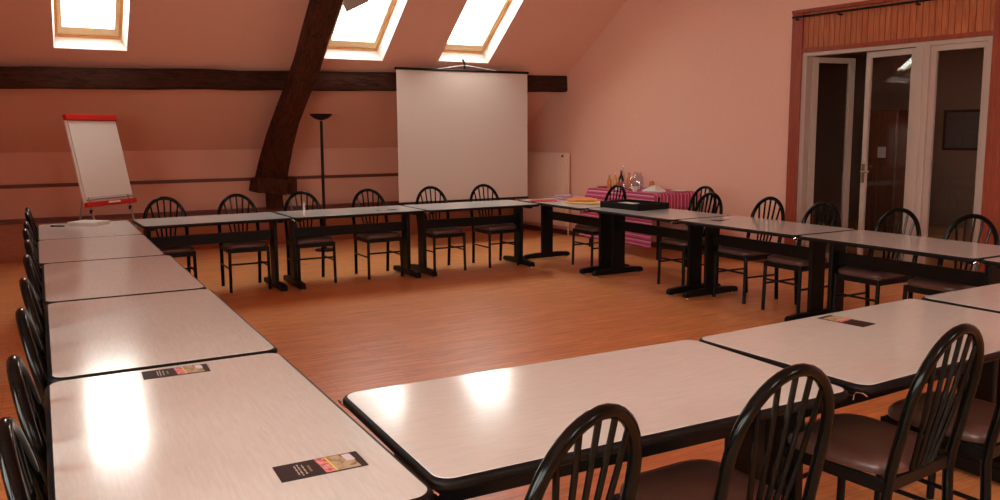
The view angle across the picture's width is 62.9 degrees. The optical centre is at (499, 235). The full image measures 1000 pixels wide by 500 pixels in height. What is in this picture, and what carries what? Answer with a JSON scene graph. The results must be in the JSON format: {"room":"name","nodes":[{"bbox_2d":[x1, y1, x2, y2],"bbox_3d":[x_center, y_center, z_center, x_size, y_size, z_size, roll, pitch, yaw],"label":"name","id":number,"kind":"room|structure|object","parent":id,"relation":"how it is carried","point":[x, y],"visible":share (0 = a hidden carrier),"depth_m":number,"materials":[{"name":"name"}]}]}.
{"room":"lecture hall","nodes":[
{"label":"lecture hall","id":0,"kind":"room"},
{"bbox_2d":[0,147,398,219],"bbox_3d":[-3.891,-0.533,11.428,13.600,1.380,0.200,-4,8,-29],"label":"wall","id":1,"kind":"structure","parent":0,"point":[30,167],"depth_m":11.11,"materials":[{"name":"paint"}]},
{"bbox_2d":[0,173,397,188],"bbox_3d":[-3.921,-0.767,11.253,9.408,0.045,0.024,-4,8,-29],"label":"trim","id":2,"kind":"structure","parent":1,"relation":"attached to","point":[382,174],"depth_m":11.10,"materials":[{"name":"brown wood"}]},
{"bbox_2d":[0,199,506,224],"bbox_3d":[-3.882,-0.333,11.243,9.408,0.050,0.170,-4,8,-29],"label":"trim","id":3,"kind":"structure","parent":1,"relation":"attached to","point":[342,205],"depth_m":10.93,"materials":[{"name":"brown wood"}]},
{"bbox_2d":[0,199,514,262],"bbox_3d":[-3.886,-0.076,11.284,9.408,0.470,0.150,-4,8,-29],"label":"baseboard","id":4,"kind":"structure","parent":1,"relation":"attached to","point":[12,249],"depth_m":11.38,"materials":[{"name":"brown wood"}]},
{"bbox_2d":[0,0,626,152],"bbox_3d":[1.094,-1.655,4.552,11.950,2.720,16.903,-4,8,-29],"label":"ceiling","id":5,"kind":"structure","parent":0,"point":[543,37],"depth_m":10.18,"materials":[{"name":"paint"}]},
{"bbox_2d":[52,0,129,50],"bbox_3d":[-4.285,-2.495,8.543,0.733,0.979,1.206,-4,8,-29],"label":"window","id":6,"kind":"structure","parent":5,"relation":"attached to","point":[74,36],"depth_m":8.98,"materials":[{"name":"white paint"}]},
{"bbox_2d":[0,66,567,91],"bbox_3d":[-3.204,-1.908,10.019,9.615,0.380,0.224,-4,8,-29],"label":"horizontal beam","id":7,"kind":"structure","parent":5,"relation":"attached to","point":[10,77],"depth_m":9.64,"materials":[{"name":"brown wood"}]},
{"bbox_2d":[249,0,342,208],"bbox_3d":[-1.386,-1.619,8.047,0.574,3.282,7.623,-4,8,-29],"label":"roof truss leg","id":8,"kind":"object","parent":5,"relation":"attached to","point":[271,178],"visible":0.98,"depth_m":10.16,"materials":[{"name":"brown wood"}]},
{"bbox_2d":[324,0,406,60],"bbox_3d":[-1.645,-2.701,10.001,0.788,0.985,1.214,-4,8,-29],"label":"window","id":9,"kind":"structure","parent":5,"relation":"attached to","point":[338,48],"depth_m":10.40,"materials":[{"name":"white paint"}]},
{"bbox_2d":[343,0,368,11],"bbox_3d":[-1.685,-2.860,9.720,0.310,0.344,0.452,-4,8,-29],"label":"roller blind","id":10,"kind":"object","parent":9,"relation":"attached to","point":[348,5],"depth_m":9.82,"materials":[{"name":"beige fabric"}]},
{"bbox_2d":[394,59,528,204],"bbox_3d":[-0.491,-1.456,11.314,2.045,1.952,0.077,-4,8,-29],"label":"projection screen","id":11,"kind":"object","parent":5,"relation":"hanging from","point":[459,130],"visible":1,"depth_m":11.27,"materials":[{"name":"beige fabric"}]},
{"bbox_2d":[439,0,522,62],"bbox_3d":[-0.268,-2.825,10.730,0.773,0.985,1.214,-4,8,-29],"label":"window","id":12,"kind":"structure","parent":5,"relation":"attached to","point":[482,52],"depth_m":11.13,"materials":[{"name":"white paint"}]},
{"bbox_2d":[0,215,999,499],"bbox_3d":[3.440,0.808,6.182,17.500,0.100,16.950,-4,8,-29],"label":"floor","id":13,"kind":"structure","parent":0,"point":[355,333],"depth_m":7.15,"materials":[{"name":"brown wood"}]},
{"bbox_2d":[0,417,47,499],"bbox_3d":[-0.833,0.842,1.919,0.541,0.941,0.419,-4,8,-29],"label":"dining chair","id":14,"kind":"object","parent":13,"relation":"on","point":[22,479],"visible":1,"depth_m":1.72,"materials":[{"name":"black metal"}]},
{"bbox_2d":[6,355,47,489],"bbox_3d":[-1.113,0.781,2.424,0.541,0.941,0.419,-4,8,-29],"label":"dining chair","id":15,"kind":"object","parent":13,"relation":"on","point":[31,414],"visible":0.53,"depth_m":2.15,"materials":[{"name":"black metal"}]},
{"bbox_2d":[22,228,36,255],"bbox_3d":[-2.909,0.397,5.566,0.541,0.941,0.419,-4,8,-29],"label":"dining chair","id":16,"kind":"object","parent":13,"relation":"on","point":[26,235],"visible":0.15,"depth_m":5.33,"materials":[{"name":"black metal"}]},
{"bbox_2d":[23,221,36,252],"bbox_3d":[-3.164,0.343,6.016,0.541,0.941,0.419,-4,8,-29],"label":"dining chair","id":17,"kind":"object","parent":13,"relation":"on","point":[25,223],"visible":0.09,"depth_m":5.78,"materials":[{"name":"black metal"}]},
{"bbox_2d":[24,211,36,243],"bbox_3d":[-3.586,0.252,6.760,0.541,0.941,0.419,-4,8,-29],"label":"dining chair","id":18,"kind":"object","parent":13,"relation":"on","point":[28,218],"visible":0.18,"depth_m":6.48,"materials":[{"name":"black metal"}]},
{"bbox_2d":[25,207,36,231],"bbox_3d":[-3.801,0.205,7.141,0.541,0.941,0.419,-4,8,-29],"label":"dining chair","id":19,"kind":"object","parent":13,"relation":"on","point":[26,208],"visible":0.08,"depth_m":6.93,"materials":[{"name":"black wood"}]},
{"bbox_2d":[15,307,49,410],"bbox_3d":[-1.459,0.704,3.050,0.541,0.941,0.419,-4,8,-29],"label":"dining chair","id":20,"kind":"object","parent":13,"relation":"on","point":[36,358],"visible":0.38,"depth_m":2.76,"materials":[{"name":"black metal"}]},
{"bbox_2d":[19,277,46,357],"bbox_3d":[-1.812,0.628,3.673,0.541,0.941,0.419,-4,8,-29],"label":"dining chair","id":21,"kind":"object","parent":13,"relation":"on","point":[30,301],"visible":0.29,"depth_m":3.39,"materials":[{"name":"black metal"}]},
{"bbox_2d":[24,239,41,284],"bbox_3d":[-2.548,0.470,4.971,0.541,0.941,0.419,-4,8,-29],"label":"dining chair","id":22,"kind":"object","parent":13,"relation":"on","point":[29,249],"visible":0.16,"depth_m":4.70,"materials":[{"name":"black metal"}]},
{"bbox_2d":[22,254,44,319],"bbox_3d":[-2.198,0.545,4.357,0.541,0.941,0.419,-4,8,-29],"label":"dining chair","id":23,"kind":"object","parent":13,"relation":"on","point":[30,270],"visible":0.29,"depth_m":4.07,"materials":[{"name":"black metal"}]},
{"bbox_2d":[37,220,142,241],"bbox_3d":[-3.568,0.307,7.124,0.769,0.740,1.283,-4,8,-29],"label":"conference table","id":24,"kind":"object","parent":13,"relation":"on","point":[124,227],"visible":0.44,"depth_m":6.91,"materials":[{"name":"grey laminate"}]},
{"bbox_2d":[67,220,109,225],"bbox_3d":[-3.739,-0.120,7.437,0.275,0.029,0.225,1,7,13],"label":"notepad","id":25,"kind":"object","parent":24,"relation":"on","point":[80,222],"visible":1,"depth_m":7.35,"materials":[{"name":"white paper"}]},
{"bbox_2d":[62,114,136,227],"bbox_3d":[-4.438,-0.440,8.989,0.828,1.773,0.690,2,8,20],"label":"flip chart","id":26,"kind":"object","parent":13,"relation":"on","point":[94,141],"visible":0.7,"depth_m":8.87,"materials":[{"name":"white paper"}]},
{"bbox_2d":[84,198,136,207],"bbox_3d":[-4.247,-0.365,8.929,0.067,0.059,0.680,2,8,20],"label":"tray","id":27,"kind":"object","parent":26,"relation":"on","point":[88,202],"depth_m":8.84,"materials":[{"name":"red plastic"}]},
{"bbox_2d":[37,235,164,266],"bbox_3d":[-2.920,0.447,5.977,0.769,0.740,1.353,-4,8,-29],"label":"conference table","id":28,"kind":"object","parent":13,"relation":"on","point":[124,246],"visible":0.41,"depth_m":5.81,"materials":[{"name":"grey laminate"}]},
{"bbox_2d":[41,255,206,307],"bbox_3d":[-2.218,0.591,4.791,0.769,0.740,1.403,-4,8,-29],"label":"conference table","id":29,"kind":"object","parent":13,"relation":"on","point":[108,278],"visible":0.41,"depth_m":4.59,"materials":[{"name":"grey laminate"}]},
{"bbox_2d":[44,289,277,383],"bbox_3d":[-1.508,0.742,3.553,0.769,0.740,1.448,-4,8,-29],"label":"conference table","id":30,"kind":"object","parent":13,"relation":"on","point":[104,336],"visible":0.52,"depth_m":3.32,"materials":[{"name":"grey laminate"}]},
{"bbox_2d":[143,196,197,278],"bbox_3d":[-3.217,0.100,7.960,0.419,0.941,0.541,-4,8,-29],"label":"dining chair","id":31,"kind":"object","parent":13,"relation":"on","point":[178,251],"visible":0.56,"depth_m":8.02,"materials":[{"name":"black metal"}]},
{"bbox_2d":[132,212,292,292],"bbox_3d":[-2.782,0.198,7.955,1.358,0.740,0.743,-5,8,-32],"label":"conference table","id":32,"kind":"object","parent":13,"relation":"on","point":[148,225],"visible":0.8,"depth_m":7.91,"materials":[{"name":"grey laminate"}]},
{"bbox_2d":[45,353,433,499],"bbox_3d":[-0.809,0.895,2.300,0.769,0.740,1.428,-4,8,-29],"label":"conference table","id":33,"kind":"object","parent":13,"relation":"on","point":[219,433],"visible":1,"depth_m":2.17,"materials":[{"name":"grey laminate"}]},
{"bbox_2d":[141,364,210,379],"bbox_3d":[-1.104,0.461,2.786,0.210,0.002,0.099,-4,8,-28],"label":"leaflet","id":34,"kind":"object","parent":33,"relation":"on","point":[191,369],"visible":1,"depth_m":2.78,"materials":[{"name":"grey paper"}]},
{"bbox_2d":[174,367,185,374],"bbox_3d":[-1.094,0.460,2.791,0.030,0.001,0.092,-4,8,-28],"label":"photo","id":35,"kind":"object","parent":34,"relation":"on","point":[179,370],"depth_m":2.79},
{"bbox_2d":[183,365,204,372],"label":"photo","id":36,"kind":"object","parent":34,"relation":"on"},
{"bbox_2d":[272,451,367,482],"bbox_3d":[-0.435,0.558,1.983,0.210,0.002,0.099,-4,8,-28],"label":"leaflet","id":37,"kind":"object","parent":33,"relation":"on","point":[340,462],"visible":1,"depth_m":1.98,"materials":[{"name":"grey paper"}]},
{"bbox_2d":[314,458,335,471],"bbox_3d":[-0.426,0.557,1.988,0.030,0.001,0.092,-4,8,-28],"label":"photo","id":38,"kind":"object","parent":37,"relation":"on","point":[322,462],"depth_m":1.98},
{"bbox_2d":[326,453,360,469],"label":"photo","id":39,"kind":"object","parent":37,"relation":"on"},
{"bbox_2d":[341,454,354,459],"bbox_3d":[-0.378,0.550,2.036,0.025,0.001,0.040,-4,8,-28],"label":"photo","id":40,"kind":"object","parent":37,"relation":"on","point":[347,456],"depth_m":2.04},
{"bbox_2d":[217,194,271,292],"bbox_3d":[-2.607,0.054,8.300,0.419,0.941,0.541,-4,8,-29],"label":"dining chair","id":41,"kind":"object","parent":13,"relation":"on","point":[258,246],"visible":0.75,"depth_m":8.20,"materials":[{"name":"black metal"}]},
{"bbox_2d":[284,191,336,282],"bbox_3d":[-2.014,0.009,8.631,0.419,0.941,0.541,-4,8,-29],"label":"dining chair","id":42,"kind":"object","parent":13,"relation":"on","point":[318,241],"visible":0.68,"depth_m":8.54,"materials":[{"name":"black metal"}]},
{"bbox_2d":[310,114,332,251],"bbox_3d":[-2.345,-0.704,10.838,0.304,1.810,0.304,-4,8,-29],"label":"floor lamp","id":43,"kind":"object","parent":13,"relation":"on","point":[315,116],"visible":0.83,"depth_m":10.79,"materials":[{"name":"black metal"}]},
{"bbox_2d":[275,205,426,290],"bbox_3d":[-1.572,0.103,8.664,1.433,0.740,0.743,-4,8,-30],"label":"conference table","id":44,"kind":"object","parent":13,"relation":"on","point":[297,216],"visible":0.93,"depth_m":8.55,"materials":[{"name":"grey laminate"}]},
{"bbox_2d":[351,188,403,279],"bbox_3d":[-1.361,-0.040,8.995,0.419,0.941,0.541,-4,8,-29],"label":"dining chair","id":45,"kind":"object","parent":13,"relation":"on","point":[377,237],"visible":0.77,"depth_m":8.89,"materials":[{"name":"black metal"}]},
{"bbox_2d":[415,186,466,270],"bbox_3d":[-0.690,-0.091,9.370,0.419,0.941,0.541,-4,8,-29],"label":"dining chair","id":46,"kind":"object","parent":13,"relation":"on","point":[449,232],"visible":0.66,"depth_m":9.24,"materials":[{"name":"black metal"}]},
{"bbox_2d":[404,200,540,277],"bbox_3d":[-0.322,0.008,9.362,1.423,0.740,0.743,-4,8,-29],"label":"conference table","id":47,"kind":"object","parent":13,"relation":"on","point":[517,218],"visible":0.87,"depth_m":9.23,"materials":[{"name":"grey laminate"}]},
{"bbox_2d":[469,184,518,267],"bbox_3d":[-0.080,-0.137,9.710,0.419,0.941,0.541,-4,8,-29],"label":"dining chair","id":48,"kind":"object","parent":13,"relation":"on","point":[500,229],"visible":0.74,"depth_m":9.61,"materials":[{"name":"black metal"}]},
{"bbox_2d":[515,152,569,235],"bbox_3d":[0.648,-0.686,12.810,0.105,1.250,1.279,-6,9,-36],"label":"cabinet","id":49,"kind":"object","parent":13,"relation":"on","point":[548,173],"visible":0.7,"depth_m":12.63,"materials":[{"name":"beige wood"}]},
{"bbox_2d":[519,197,629,274],"bbox_3d":[0.874,-0.027,9.590,0.763,0.740,1.383,-4,8,-29],"label":"conference table","id":50,"kind":"object","parent":13,"relation":"on","point":[604,222],"visible":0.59,"depth_m":9.38,"materials":[{"name":"black metal"}]},
{"bbox_2d":[530,199,557,201],"bbox_3d":[0.521,-0.422,9.747,0.300,0.008,0.220,-1,7,-4],"label":"folder","id":51,"kind":"object","parent":50,"relation":"on","point":[542,200],"visible":1,"depth_m":9.70,"materials":[{"name":"red plastic"}]},
{"bbox_2d":[552,194,571,196],"bbox_3d":[0.771,-0.501,10.110,0.210,0.016,0.260,-1,7,-4],"label":"paper sheet","id":52,"kind":"object","parent":50,"relation":"on","point":[555,195],"visible":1,"depth_m":10.05,"materials":[{"name":"pink paper"}]},
{"bbox_2d":[558,196,592,198],"bbox_3d":[0.914,-0.457,9.942,0.300,0.024,0.300,-7,10,-44],"label":"paper sheet","id":53,"kind":"object","parent":50,"relation":"on","point":[572,196],"visible":0.49,"depth_m":9.99,"materials":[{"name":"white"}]},
{"bbox_2d":[562,201,599,203],"bbox_3d":[0.984,-0.391,9.435,0.420,0.018,0.320,6,9,40],"label":"folder","id":54,"kind":"object","parent":50,"relation":"on","point":[580,202],"visible":0.66,"depth_m":9.35,"materials":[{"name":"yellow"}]},
{"bbox_2d":[566,198,596,200],"bbox_3d":[0.959,-0.427,9.578,0.340,0.014,0.260,1,7,11],"label":"folder","id":55,"kind":"object","parent":54,"relation":"on","point":[568,199],"visible":1,"depth_m":9.54,"materials":[{"name":"orange"}]},
{"bbox_2d":[524,403,641,499],"bbox_3d":[0.047,0.821,2.050,0.419,0.941,0.541,-7,10,-44],"label":"dining chair","id":56,"kind":"object","parent":13,"relation":"on","point":[549,468],"visible":1,"depth_m":1.83,"materials":[{"name":"black metal"}]},
{"bbox_2d":[337,340,854,499],"bbox_3d":[0.305,0.852,2.592,1.438,0.740,0.763,-4,8,-28],"label":"conference table","id":57,"kind":"object","parent":13,"relation":"on","point":[466,436],"visible":0.93,"depth_m":2.44,"materials":[{"name":"grey laminate"}]},
{"bbox_2d":[571,184,626,266],"bbox_3d":[1.172,-0.124,9.551,0.541,0.941,0.419,-4,8,-29],"label":"dining chair","id":58,"kind":"object","parent":13,"relation":"on","point":[579,228],"visible":0.41,"depth_m":9.49,"materials":[{"name":"black metal"}]},
{"bbox_2d":[589,198,694,259],"bbox_3d":[1.821,-0.192,10.668,0.640,0.790,1.436,-4,8,-29],"label":"buffet table","id":59,"kind":"object","parent":13,"relation":"on","point":[693,203],"visible":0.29,"depth_m":9.95,"materials":[{"name":"black metal"}]},
{"bbox_2d":[579,186,699,248],"bbox_3d":[1.799,-0.269,10.647,0.822,0.663,1.516,-4,8,-29],"label":"tablecloth","id":60,"kind":"object","parent":59,"relation":"on","point":[676,200],"visible":0.41,"depth_m":10.14,"materials":[{"name":"pink fabric"}]},
{"bbox_2d":[607,175,611,188],"bbox_3d":[1.450,-0.717,10.839,0.061,0.180,0.061,-4,8,-29],"label":"bottle","id":61,"kind":"object","parent":60,"relation":"on","point":[609,181],"visible":0.94,"depth_m":10.82,"materials":[{"name":"orange glass"}]},
{"bbox_2d":[613,173,617,185],"bbox_3d":[1.543,-0.742,10.958,0.065,0.200,0.065,-4,8,-29],"label":"bottle","id":62,"kind":"object","parent":60,"relation":"on","point":[615,180],"visible":0.76,"depth_m":10.94,"materials":[{"name":"brown glass"}]},
{"bbox_2d":[618,170,623,189],"bbox_3d":[1.583,-0.733,10.681,0.075,0.250,0.075,-4,8,-29],"label":"bottle","id":63,"kind":"object","parent":60,"relation":"on","point":[621,178],"visible":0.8,"depth_m":10.66,"materials":[{"name":"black glass"}]},
{"bbox_2d":[626,173,631,188],"bbox_3d":[1.711,-0.731,10.823,0.073,0.210,0.073,-4,8,-29],"label":"bottle","id":64,"kind":"object","parent":60,"relation":"on","point":[629,179],"visible":0.98,"depth_m":10.80,"materials":[{"name":"orange glass"}]},
{"bbox_2d":[643,185,665,192],"bbox_3d":[1.937,-0.595,10.244,0.301,0.080,0.303,-4,8,-29],"label":"heap","id":65,"kind":"object","parent":60,"relation":"on","point":[653,188],"visible":1,"depth_m":10.16,"materials":[{"name":"white paper"}]},
{"bbox_2d":[587,207,727,295],"bbox_3d":[1.584,0.118,8.398,0.763,0.740,1.378,-4,8,-29],"label":"conference table","id":66,"kind":"object","parent":13,"relation":"on","point":[693,235],"visible":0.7,"depth_m":8.17,"materials":[{"name":"black metal"}]},
{"bbox_2d":[600,199,668,210],"bbox_3d":[1.441,-0.335,8.788,0.440,0.065,0.600,-5,9,-34],"label":"document tray","id":67,"kind":"object","parent":66,"relation":"on","point":[643,205],"visible":0.97,"depth_m":8.64,"materials":[{"name":"black paint"}]},
{"bbox_2d":[659,186,716,264],"bbox_3d":[2.128,-0.088,9.220,0.541,0.941,0.419,-5,8,-31],"label":"dining chair","id":68,"kind":"object","parent":13,"relation":"on","point":[683,227],"visible":0.3,"depth_m":9.28,"materials":[{"name":"black metal"}]},
{"bbox_2d":[657,192,722,285],"bbox_3d":[1.939,0.031,8.281,0.541,0.941,0.419,-4,8,-27],"label":"dining chair","id":69,"kind":"object","parent":13,"relation":"on","point":[677,244],"visible":0.48,"depth_m":8.23,"materials":[{"name":"black metal"}]},
{"bbox_2d":[613,363,834,499],"bbox_3d":[0.644,0.774,2.398,0.419,0.941,0.541,-5,8,-31],"label":"dining chair","id":70,"kind":"object","parent":13,"relation":"on","point":[694,479],"visible":0.98,"depth_m":2.23,"materials":[{"name":"black metal"}]},
{"bbox_2d":[712,196,784,303],"bbox_3d":[2.333,0.110,7.625,0.541,0.941,0.419,-4,8,-29],"label":"dining chair","id":71,"kind":"object","parent":13,"relation":"on","point":[744,255],"visible":0.54,"depth_m":7.56,"materials":[{"name":"black metal"}]},
{"bbox_2d":[676,216,853,321],"bbox_3d":[2.294,0.264,7.206,0.763,0.740,1.383,-4,8,-29],"label":"conference table","id":72,"kind":"object","parent":13,"relation":"on","point":[816,253],"visible":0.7,"depth_m":7.00,"materials":[{"name":"black metal"}]},
{"bbox_2d":[710,219,729,220],"bbox_3d":[2.020,-0.147,7.509,0.099,0.002,0.210,6,9,40],"label":"leaflet","id":73,"kind":"object","parent":72,"relation":"on","point":[715,219],"visible":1,"depth_m":7.50,"materials":[{"name":"grey"}]},
{"bbox_2d":[761,201,840,312],"bbox_3d":[2.612,0.180,7.052,0.541,0.941,0.419,-4,8,-29],"label":"dining chair","id":74,"kind":"object","parent":13,"relation":"on","point":[798,265],"visible":0.56,"depth_m":7.01,"materials":[{"name":"black metal"}]},
{"bbox_2d":[699,299,999,499],"bbox_3d":[1.577,0.755,3.313,1.468,0.740,0.763,-5,8,-31],"label":"conference table","id":75,"kind":"object","parent":13,"relation":"on","point":[882,358],"visible":0.58,"depth_m":3.15,"materials":[{"name":"grey laminate"}]},
{"bbox_2d":[818,315,874,326],"bbox_3d":[1.471,0.361,3.476,0.099,0.002,0.210,-6,9,-36],"label":"leaflet","id":76,"kind":"object","parent":75,"relation":"on","point":[859,323],"visible":1,"depth_m":3.47,"materials":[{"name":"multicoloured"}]},
{"bbox_2d":[823,316,842,320],"bbox_3d":[1.437,0.354,3.521,0.092,0.001,0.062,-6,9,-36],"label":"photo","id":77,"kind":"object","parent":76,"relation":"on","point":[833,318],"depth_m":3.52},
{"bbox_2d":[831,208,920,312],"bbox_3d":[2.958,0.260,6.402,0.541,0.941,0.419,-4,8,-29],"label":"dining chair","id":78,"kind":"object","parent":13,"relation":"on","point":[853,274],"visible":0.65,"depth_m":6.33,"materials":[{"name":"black metal"}]},
{"bbox_2d":[777,323,983,499],"bbox_3d":[1.310,0.717,2.826,0.419,0.941,0.541,-5,9,-34],"label":"dining chair","id":79,"kind":"object","parent":13,"relation":"on","point":[858,444],"visible":0.86,"depth_m":2.69,"materials":[{"name":"black metal"}]},
{"bbox_2d":[864,110,908,233],"bbox_3d":[5.529,-0.875,11.729,0.499,1.840,0.500,-6,9,-36],"label":"door","id":80,"kind":"structure","parent":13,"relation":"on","point":[888,129],"depth_m":11.52,"materials":[{"name":"brown wood"}]},
{"bbox_2d":[877,147,885,157],"bbox_3d":[5.369,-1.178,11.498,0.004,0.150,0.120,-6,9,-36],"label":"notice","id":81,"kind":"object","parent":80,"relation":"attached to","point":[881,153],"visible":1,"depth_m":11.50,"materials":[{"name":"white paper"}]},
{"bbox_2d":[797,230,999,313],"bbox_3d":[2.981,0.412,5.986,0.763,0.740,1.408,-4,8,-29],"label":"conference table","id":82,"kind":"object","parent":13,"relation":"on","point":[972,253],"visible":0.59,"depth_m":5.92,"materials":[{"name":"grey laminate"}]},
{"bbox_2d":[874,391,999,499],"bbox_3d":[1.792,0.682,3.084,0.419,0.941,0.541,-5,8,-32],"label":"dining chair","id":83,"kind":"object","parent":13,"relation":"on","point":[983,421],"visible":0.53,"depth_m":2.96,"materials":[{"name":"black metal"}]},
{"bbox_2d":[902,214,999,299],"bbox_3d":[3.249,0.323,5.888,0.541,0.941,0.419,-4,8,-30],"label":"dining chair","id":84,"kind":"object","parent":13,"relation":"on","point":[924,286],"visible":0.48,"depth_m":5.86,"materials":[{"name":"black metal"}]},
{"bbox_2d":[921,283,999,462],"bbox_3d":[2.818,0.656,4.048,1.393,0.740,0.763,-4,8,-30],"label":"conference table","id":85,"kind":"object","parent":13,"relation":"on","point":[984,298],"visible":0.27,"depth_m":3.93,"materials":[{"name":"grey laminate"}]},
{"bbox_2d":[978,257,999,267],"bbox_3d":[3.674,0.563,4.753,0.763,0.740,1.413,-4,8,-29],"label":"conference table","id":86,"kind":"object","parent":13,"relation":"on","point":[991,261],"visible":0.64,"depth_m":5.08,"materials":[{"name":"grey laminate"}]},
{"bbox_2d":[503,0,866,245],"bbox_3d":[5.176,-1.301,6.856,0.220,3.900,16.950,-6,9,-36],"label":"wall","id":87,"kind":"structure","parent":0,"point":[689,95],"depth_m":10.44,"materials":[{"name":"paint"}]},
{"bbox_2d":[523,224,766,262],"bbox_3d":[5.137,0.615,6.964,0.015,0.070,16.400,-6,9,-36],"label":"baseboard","id":88,"kind":"structure","parent":87,"relation":"attached to","point":[525,226],"depth_m":12.54,"materials":[{"name":"brown wood"}]},
{"bbox_2d":[784,13,804,244],"bbox_3d":[3.333,-1.048,9.222,0.105,2.830,0.130,-6,9,-36],"label":"trim","id":89,"kind":"structure","parent":87,"relation":"attached to","point":[797,26],"depth_m":9.15,"materials":[{"name":"red wood"}]},
{"bbox_2d":[792,0,899,14],"bbox_3d":[3.959,-2.367,8.176,0.120,0.040,2.290,-6,9,-36],"label":"trim","id":90,"kind":"structure","parent":87,"relation":"attached to","point":[868,2],"depth_m":8.59,"materials":[{"name":"red wood"}]},
{"bbox_2d":[792,0,931,20],"bbox_3d":[3.914,-2.290,8.145,0.081,0.044,2.240,-6,9,-36],"label":"curtain rod","id":91,"kind":"object","parent":87,"relation":"attached to","point":[914,1],"visible":1,"depth_m":8.38,"materials":[{"name":"black paint"}]},
{"bbox_2d":[795,35,992,283],"bbox_3d":[4.122,-0.749,8.508,0.680,2.405,1.963,-4,8,-29],"label":"door","id":92,"kind":"structure","parent":87,"relation":"in","point":[925,55],"depth_m":8.19,"materials":[{"name":"beige"}]},
{"bbox_2d":[802,30,992,52],"bbox_3d":[3.951,-1.951,8.260,0.100,0.045,1.965,-6,9,-36],"label":"door frame","id":93,"kind":"structure","parent":87,"relation":"attached to","point":[980,33],"depth_m":8.12,"materials":[{"name":"red wood"}]},
{"bbox_2d":[803,0,994,48],"bbox_3d":[3.954,-2.163,8.237,0.070,0.380,1.965,-6,9,-36],"label":"wood paneling","id":94,"kind":"structure","parent":87,"relation":"attached to","point":[934,17],"depth_m":8.15,"materials":[{"name":"red wood"}]},
{"bbox_2d":[977,0,999,272],"bbox_3d":[4.595,-0.842,7.521,0.105,2.830,0.195,-6,9,-36],"label":"trim","id":95,"kind":"structure","parent":87,"relation":"attached to","point":[990,208],"depth_m":7.52,"materials":[{"name":"red wood"}]},
{"bbox_2d":[813,49,983,228],"bbox_3d":[8.091,-1.420,12.101,0.100,2.800,9.500,-6,9,-36],"label":"wall","id":96,"kind":"structure","parent":0,"point":[959,78],"depth_m":13.80,"materials":[{"name":"brown paint"}]},
{"bbox_2d":[942,109,979,150],"bbox_3d":[7.427,-1.665,12.842,0.031,0.640,0.900,-6,9,-36],"label":"framed picture","id":97,"kind":"object","parent":96,"relation":"attached to","point":[960,127],"visible":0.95,"depth_m":12.98,"materials":[{"name":"black paint"}]},
{"bbox_2d":[816,48,983,58],"bbox_3d":[5.958,-2.652,10.368,5.380,0.100,9.700,-6,9,-36],"label":"ceiling","id":98,"kind":"structure","parent":0,"point":[863,55],"depth_m":13.62,"materials":[{"name":"brown paint"}]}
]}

